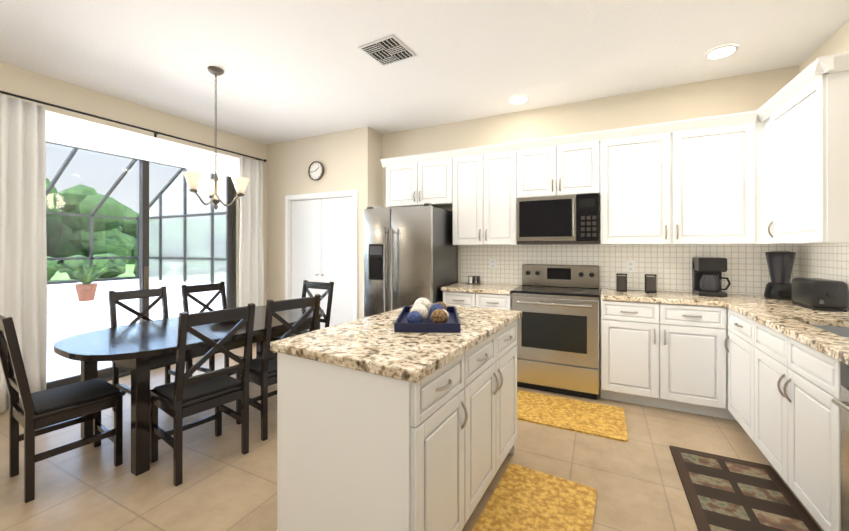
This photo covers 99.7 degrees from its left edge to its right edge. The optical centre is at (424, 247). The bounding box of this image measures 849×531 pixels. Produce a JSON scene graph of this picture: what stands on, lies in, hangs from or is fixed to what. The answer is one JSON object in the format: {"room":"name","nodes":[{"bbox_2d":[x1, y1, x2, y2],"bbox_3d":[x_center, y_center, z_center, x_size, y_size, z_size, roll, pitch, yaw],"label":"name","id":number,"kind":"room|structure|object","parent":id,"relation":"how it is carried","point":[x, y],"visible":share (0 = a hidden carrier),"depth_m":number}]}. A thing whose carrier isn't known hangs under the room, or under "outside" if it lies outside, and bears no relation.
{"room":"kitchen","nodes":[
{"label":"kitchen","id":0,"kind":"room"},
{"bbox_2d":[0,62,266,307],"bbox_3d":[-4.019,-0.096,2.291,0.150,2.950,7.100,0,0,26],"label":"wall","id":1,"kind":"structure","parent":0,"point":[16,80],"depth_m":3.87},
{"bbox_2d":[0,90,266,161],"bbox_3d":[-2.984,-1.287,4.101,0.113,0.070,2.744,0,0,26],"label":"curtain rod","id":2,"kind":"object","parent":1,"relation":"attached to","point":[156,133],"visible":0.96,"depth_m":3.68},
{"bbox_2d":[0,95,46,412],"bbox_3d":[-3.447,0.050,3.072,0.089,2.620,0.301,0,0,26],"label":"curtain","id":3,"kind":"object","parent":2,"relation":"hanging from","point":[23,274],"visible":0.79,"depth_m":3.10},
{"bbox_2d":[239,156,263,306],"bbox_3d":[-2.461,0.052,5.083,0.089,2.620,0.410,0,0,26],"label":"curtain","id":4,"kind":"object","parent":2,"relation":"hanging from","point":[251,268],"visible":0.75,"depth_m":5.12},
{"bbox_2d":[46,141,235,389],"bbox_3d":[-3.158,0.132,4.040,0.115,2.498,2.196,0,0,26],"label":"door","id":5,"kind":"structure","parent":1,"relation":"in","point":[105,374],"depth_m":4.02},
{"bbox_2d":[45,110,239,176],"bbox_3d":[-3.065,-1.107,4.029,0.026,0.275,2.220,0,0,26],"label":"window shade","id":6,"kind":"object","parent":1,"relation":"attached to","point":[72,131],"visible":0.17,"depth_m":3.84},
{"bbox_2d":[267,126,381,318],"bbox_3d":[-1.520,-0.093,5.298,1.990,2.950,0.500,0,0,26],"label":"wall","id":7,"kind":"structure","parent":0,"point":[349,159],"depth_m":4.98},
{"bbox_2d":[308,161,323,180],"bbox_3d":[-1.510,-1.068,4.991,0.270,0.270,0.040,0,0,26],"label":"wall clock","id":8,"kind":"object","parent":7,"relation":"attached to","point":[315,170],"visible":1,"depth_m":4.98},
{"bbox_2d":[285,189,357,320],"bbox_3d":[-1.445,0.309,5.018,1.300,2.145,0.096,0,0,26],"label":"door frame","id":9,"kind":"structure","parent":7,"relation":"attached to","point":[325,195],"depth_m":4.93},
{"bbox_2d":[291,196,352,329],"bbox_3d":[-1.453,0.344,5.003,1.138,2.052,0.089,0,0,26],"label":"pantry doors","id":10,"kind":"structure","parent":7,"relation":"in","point":[321,240],"depth_m":4.98},
{"bbox_2d":[0,279,823,530],"bbox_3d":[-8.086,1.440,3.615,21.180,0.120,19.600,0,0,26],"label":"floor","id":11,"kind":"structure","parent":0,"point":[634,480],"depth_m":2.28},
{"bbox_2d":[0,315,125,502],"bbox_3d":[-2.232,0.874,2.193,0.440,1.011,0.516,0,0,33],"label":"chair","id":12,"kind":"object","parent":11,"relation":"on","point":[35,414],"visible":1,"depth_m":2.13},
{"bbox_2d":[47,262,124,300],"bbox_3d":[-9.021,0.902,9.619,1.424,1.009,1.506,0,0,26],"label":"potted plant","id":13,"kind":"object","parent":11,"relation":"on","point":[84,294],"depth_m":9.39},
{"bbox_2d":[46,141,225,284],"bbox_3d":[-10.734,-0.981,4.916,14.170,4.765,18.490,0,0,26],"label":"pool enclosure","id":14,"kind":"object","parent":11,"relation":"on","point":[195,208],"depth_m":14.64},
{"bbox_2d":[108,286,192,410],"bbox_3d":[-2.384,0.875,3.129,0.516,1.011,0.440,0,0,30],"label":"chair","id":15,"kind":"object","parent":11,"relation":"on","point":[116,297],"visible":0.23,"depth_m":3.18},
{"bbox_2d":[54,305,323,475],"bbox_3d":[-1.744,1.004,3.012,1.138,0.752,1.906,0,0,26],"label":"dining table","id":16,"kind":"object","parent":11,"relation":"on","point":[140,350],"visible":0.65,"depth_m":2.38},
{"bbox_2d":[150,303,254,486],"bbox_3d":[-1.448,0.874,2.339,0.516,1.011,0.440,0,0,36],"label":"chair","id":17,"kind":"object","parent":11,"relation":"on","point":[181,397],"visible":0.98,"depth_m":2.25},
{"bbox_2d":[181,281,251,381],"bbox_3d":[-2.095,0.875,3.628,0.531,1.011,0.454,0,0,26],"label":"chair","id":18,"kind":"object","parent":11,"relation":"on","point":[188,290],"visible":0.23,"depth_m":3.68},
{"bbox_2d":[236,294,320,440],"bbox_3d":[-1.154,0.874,2.827,0.516,1.011,0.440,0,0,38],"label":"chair","id":19,"kind":"object","parent":11,"relation":"on","point":[263,372],"visible":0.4,"depth_m":2.62},
{"bbox_2d":[270,280,333,352],"bbox_3d":[-1.298,0.875,3.786,0.454,1.011,0.531,0,0,26],"label":"chair","id":20,"kind":"object","parent":11,"relation":"on","point":[328,287],"visible":0.29,"depth_m":3.89},
{"bbox_2d":[277,319,517,530],"bbox_3d":[-0.017,0.921,2.002,0.836,0.916,1.372,0,0,26],"label":"kitchen island","id":21,"kind":"object","parent":11,"relation":"on","point":[382,425],"depth_m":1.46},
{"bbox_2d":[270,303,521,390],"bbox_3d":[-0.020,0.443,2.000,0.862,0.040,1.410,0,0,26],"label":"island countertop","id":22,"kind":"structure","parent":21,"relation":"on","point":[370,345],"depth_m":1.56},
{"bbox_2d":[394,298,459,332],"bbox_3d":[0.023,0.363,2.045,0.330,0.119,0.520,0,0,2],"label":"tray","id":23,"kind":"object","parent":22,"relation":"on","point":[422,315],"visible":1,"depth_m":1.87},
{"bbox_2d":[364,203,457,317],"bbox_3d":[-0.153,0.459,4.222,0.848,1.845,0.868,0,0,26],"label":"fridge","id":24,"kind":"object","parent":11,"relation":"on","point":[410,255],"visible":0.65,"depth_m":3.89},
{"bbox_2d":[441,290,511,309],"bbox_3d":[0.660,0.923,3.991,0.734,0.915,0.618,0,0,26],"label":"base cabinet","id":25,"kind":"object","parent":11,"relation":"on","point":[450,297],"depth_m":3.70},
{"bbox_2d":[441,282,519,293],"bbox_3d":[0.649,0.446,3.980,0.744,0.040,0.635,0,0,26],"label":"countertop","id":26,"kind":"structure","parent":25,"relation":"on","point":[462,288],"depth_m":3.79},
{"bbox_2d":[466,276,479,283],"bbox_3d":[0.573,0.380,4.216,0.140,0.090,0.080,0,0,26],"label":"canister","id":27,"kind":"object","parent":26,"relation":"on","point":[473,279],"visible":1,"depth_m":4.21},
{"bbox_2d":[472,464,596,530],"bbox_3d":[0.445,1.371,1.604,0.500,0.013,1.260,0,0,30],"label":"area rug","id":28,"kind":"object","parent":11,"relation":"on","point":[522,498],"visible":0.97,"depth_m":1.90},
{"bbox_2d":[511,264,598,399],"bbox_3d":[1.329,0.783,3.611,0.780,1.195,0.696,0,0,26],"label":"stove","id":29,"kind":"object","parent":11,"relation":"on","point":[557,344],"visible":0.94,"depth_m":3.38},
{"bbox_2d":[517,390,627,441],"bbox_3d":[1.132,1.372,3.005,0.970,0.013,0.580,0,0,26],"label":"area rug","id":30,"kind":"object","parent":11,"relation":"on","point":[599,420],"visible":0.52,"depth_m":2.91},
{"bbox_2d":[600,290,648,405],"bbox_3d":[1.936,0.923,3.366,0.508,0.915,0.618,0,0,26],"label":"base cabinet","id":31,"kind":"object","parent":11,"relation":"on","point":[624,326],"depth_m":3.12},
{"bbox_2d":[649,302,716,416],"bbox_3d":[2.278,0.922,3.164,0.533,0.915,0.679,0,0,26],"label":"base cabinet","id":32,"kind":"object","parent":11,"relation":"on","point":[682,335],"depth_m":2.94},
{"bbox_2d":[601,290,797,305],"bbox_3d":[2.386,0.445,3.128,1.526,0.040,0.635,0,0,26],"label":"countertop","id":33,"kind":"structure","parent":32,"relation":"on","point":[606,295],"depth_m":3.05},
{"bbox_2d":[616,273,626,291],"bbox_3d":[1.924,0.338,3.497,0.090,0.172,0.080,0,0,26],"label":"canister","id":34,"kind":"object","parent":33,"relation":"on","point":[621,283],"visible":1,"depth_m":3.47},
{"bbox_2d":[644,274,656,292],"bbox_3d":[2.140,0.338,3.392,0.090,0.172,0.080,0,0,26],"label":"canister","id":35,"kind":"object","parent":33,"relation":"on","point":[649,283],"visible":1,"depth_m":3.37},
{"bbox_2d":[692,257,730,296],"bbox_3d":[2.574,0.257,3.207,0.243,0.335,0.250,0,0,26],"label":"coffee maker","id":36,"kind":"object","parent":33,"relation":"on","point":[707,277],"visible":1,"depth_m":3.13},
{"bbox_2d":[764,251,795,299],"bbox_3d":[2.965,0.226,2.985,0.200,0.395,0.205,0,0,26],"label":"blender","id":37,"kind":"object","parent":33,"relation":"on","point":[780,264],"visible":0.94,"depth_m":2.93},
{"bbox_2d":[792,278,847,311],"bbox_3d":[2.769,0.323,2.518,0.180,0.202,0.335,0,0,26],"label":"toaster","id":38,"kind":"object","parent":33,"relation":"on","point":[821,294],"visible":1,"depth_m":2.41},
{"bbox_2d":[725,302,848,329],"bbox_3d":[2.507,0.444,2.385,0.656,0.040,0.596,0,0,26],"label":"countertop","id":39,"kind":"structure","parent":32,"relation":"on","point":[759,311],"depth_m":2.27},
{"bbox_2d":[669,445,820,530],"bbox_3d":[1.570,1.371,1.626,0.530,0.013,1.630,0,0,26],"label":"area rug","id":40,"kind":"object","parent":11,"relation":"on","point":[723,493],"visible":0.87,"depth_m":1.97},
{"bbox_2d":[717,306,788,444],"bbox_3d":[2.493,0.922,2.420,0.684,0.915,0.613,0,0,26],"label":"base cabinet","id":41,"kind":"object","parent":11,"relation":"on","point":[739,338],"depth_m":2.53},
{"bbox_2d":[757,350,842,530],"bbox_3d":[2.226,1.013,1.802,0.618,0.730,0.981,0,0,26],"label":"base cabinet","id":42,"kind":"object","parent":11,"relation":"on","point":[763,371],"depth_m":1.76},
{"bbox_2d":[821,342,848,364],"bbox_3d":[1.581,0.442,0.497,0.656,0.040,2.050,0,0,26],"label":"countertop","id":43,"kind":"structure","parent":42,"relation":"on","point":[838,353],"depth_m":1.50},
{"bbox_2d":[831,362,848,530],"bbox_3d":[1.828,0.925,1.111,0.612,0.905,0.600,0,0,26],"label":"dishwasher","id":44,"kind":"object","parent":11,"relation":"on","point":[843,404],"visible":0.94,"depth_m":1.46},
{"bbox_2d":[0,0,848,143],"bbox_3d":[-1.112,-1.622,1.145,6.480,0.100,7.700,0,0,26],"label":"ceiling","id":45,"kind":"structure","parent":0,"point":[296,69],"depth_m":2.87},
{"bbox_2d":[183,66,249,208],"bbox_3d":[-1.867,-0.951,3.123,0.501,1.232,0.469,0,0,26],"label":"chandelier","id":46,"kind":"object","parent":45,"relation":"hanging from","point":[193,180],"visible":1,"depth_m":3.15},
{"bbox_2d":[358,35,415,65],"bbox_3d":[-0.293,-1.561,2.860,0.330,0.016,0.330,0,0,30],"label":"ceiling vent","id":47,"kind":"object","parent":45,"relation":"in","point":[388,50],"visible":0.98,"depth_m":2.83},
{"bbox_2d":[509,95,528,103],"bbox_3d":[0.996,-1.563,3.787,0.210,0.011,0.210,0,0,26],"label":"recessed light","id":48,"kind":"object","parent":45,"relation":"in","point":[516,99],"visible":1,"depth_m":3.78},
{"bbox_2d":[705,44,738,58],"bbox_3d":[2.379,-1.564,2.870,0.210,0.011,0.210,0,0,26],"label":"recessed light","id":49,"kind":"object","parent":45,"relation":"in","point":[721,51],"visible":1,"depth_m":2.86},
{"bbox_2d":[382,65,798,378],"bbox_3d":[1.354,-0.094,4.084,4.240,2.950,0.150,0,0,26],"label":"wall","id":50,"kind":"structure","parent":0,"point":[755,91],"depth_m":3.76},
{"bbox_2d":[384,150,451,207],"bbox_3d":[-0.009,-0.809,4.473,0.900,0.600,0.348,0,0,26],"label":"upper cabinet","id":51,"kind":"object","parent":50,"relation":"attached to","point":[417,180],"depth_m":4.30},
{"bbox_2d":[444,142,520,244],"bbox_3d":[0.697,-0.569,4.126,0.797,1.080,0.348,0,0,26],"label":"upper cabinet","id":52,"kind":"object","parent":50,"relation":"attached to","point":[484,202],"depth_m":3.94},
{"bbox_2d":[516,132,599,199],"bbox_3d":[1.409,-0.817,3.777,0.790,0.585,0.348,0,0,26],"label":"upper cabinet","id":53,"kind":"object","parent":50,"relation":"attached to","point":[559,165],"depth_m":3.61},
{"bbox_2d":[517,193,598,244],"bbox_3d":[1.387,-0.277,3.731,0.770,0.485,0.446,0,0,26],"label":"microwave","id":54,"kind":"object","parent":53,"relation":"attached to","point":[558,219],"visible":1,"depth_m":3.56},
{"bbox_2d":[461,244,797,294],"bbox_3d":[1.836,0.198,3.759,3.072,0.453,0.008,0,0,26],"label":"backsplash","id":55,"kind":"structure","parent":50,"relation":"attached to","point":[745,273],"depth_m":3.60},
{"bbox_2d":[490,259,495,268],"bbox_3d":[0.813,0.191,4.252,0.076,0.120,0.008,0,0,26],"label":"electrical outlet plate","id":56,"kind":"object","parent":55,"relation":"attached to","point":[492,261],"depth_m":4.25},
{"bbox_2d":[626,260,634,271],"bbox_3d":[2.088,0.190,3.627,0.076,0.120,0.008,0,0,26],"label":"electrical outlet plate","id":57,"kind":"object","parent":55,"relation":"attached to","point":[630,265],"depth_m":3.63},
{"bbox_2d":[600,108,759,244],"bbox_3d":[2.307,-0.570,3.337,1.210,1.080,0.348,0,0,26],"label":"upper cabinet","id":58,"kind":"object","parent":50,"relation":"attached to","point":[697,181],"depth_m":3.16},
{"bbox_2d":[789,322,844,377],"bbox_3d":[2.055,0.549,1.840,0.007,0.170,0.792,0,0,26],"label":"drawer","id":59,"kind":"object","parent":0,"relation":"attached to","point":[806,344],"depth_m":1.68},
{"bbox_2d":[799,20,848,309],"bbox_3d":[1.685,-0.098,-0.227,0.150,2.950,7.600,0,0,26],"label":"wall","id":60,"kind":"structure","parent":0,"point":[837,42],"depth_m":2.63},
{"bbox_2d":[768,52,848,243],"bbox_3d":[2.679,-0.571,2.373,0.348,1.080,0.718,0,0,26],"label":"upper cabinet","id":61,"kind":"object","parent":60,"relation":"attached to","point":[778,173],"depth_m":2.24},
{"bbox_2d":[798,243,848,308],"bbox_3d":[2.361,0.196,1.330,0.008,0.453,3.892,0,0,26],"label":"backsplash","id":62,"kind":"structure","parent":60,"relation":"attached to","point":[827,261],"depth_m":2.71},
{"bbox_2d":[801,326,848,337],"bbox_3d":[2.402,0.549,2.108,0.380,0.170,0.006,0,0,26],"label":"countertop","id":63,"kind":"structure","parent":60,"relation":"attached to","point":[822,330],"depth_m":2.08},
{"bbox_2d":[825,334,848,345],"bbox_3d":[2.229,0.543,1.755,0.380,0.180,0.024,0,0,26],"label":"countertop","id":64,"kind":"structure","parent":60,"relation":"attached to","point":[836,337],"depth_m":1.67},
{"label":"outside","id":65,"kind":"structure","parent":0,"visible":0},
{"bbox_2d":[48,260,134,281],"bbox_3d":[-29.201,1.613,36.464,75.140,0.200,180.000,0,0,26],"label":"ground","id":66,"kind":"structure","parent":65,"point":[65,274],"depth_m":19.20},
{"bbox_2d":[46,178,138,280],"bbox_3d":[-26.623,-3.351,34.789,38.729,11.389,144.149,0,0,26],"label":"trees","id":67,"kind":"object","parent":66,"relation":"on","point":[81,247],"depth_m":30.83}
]}

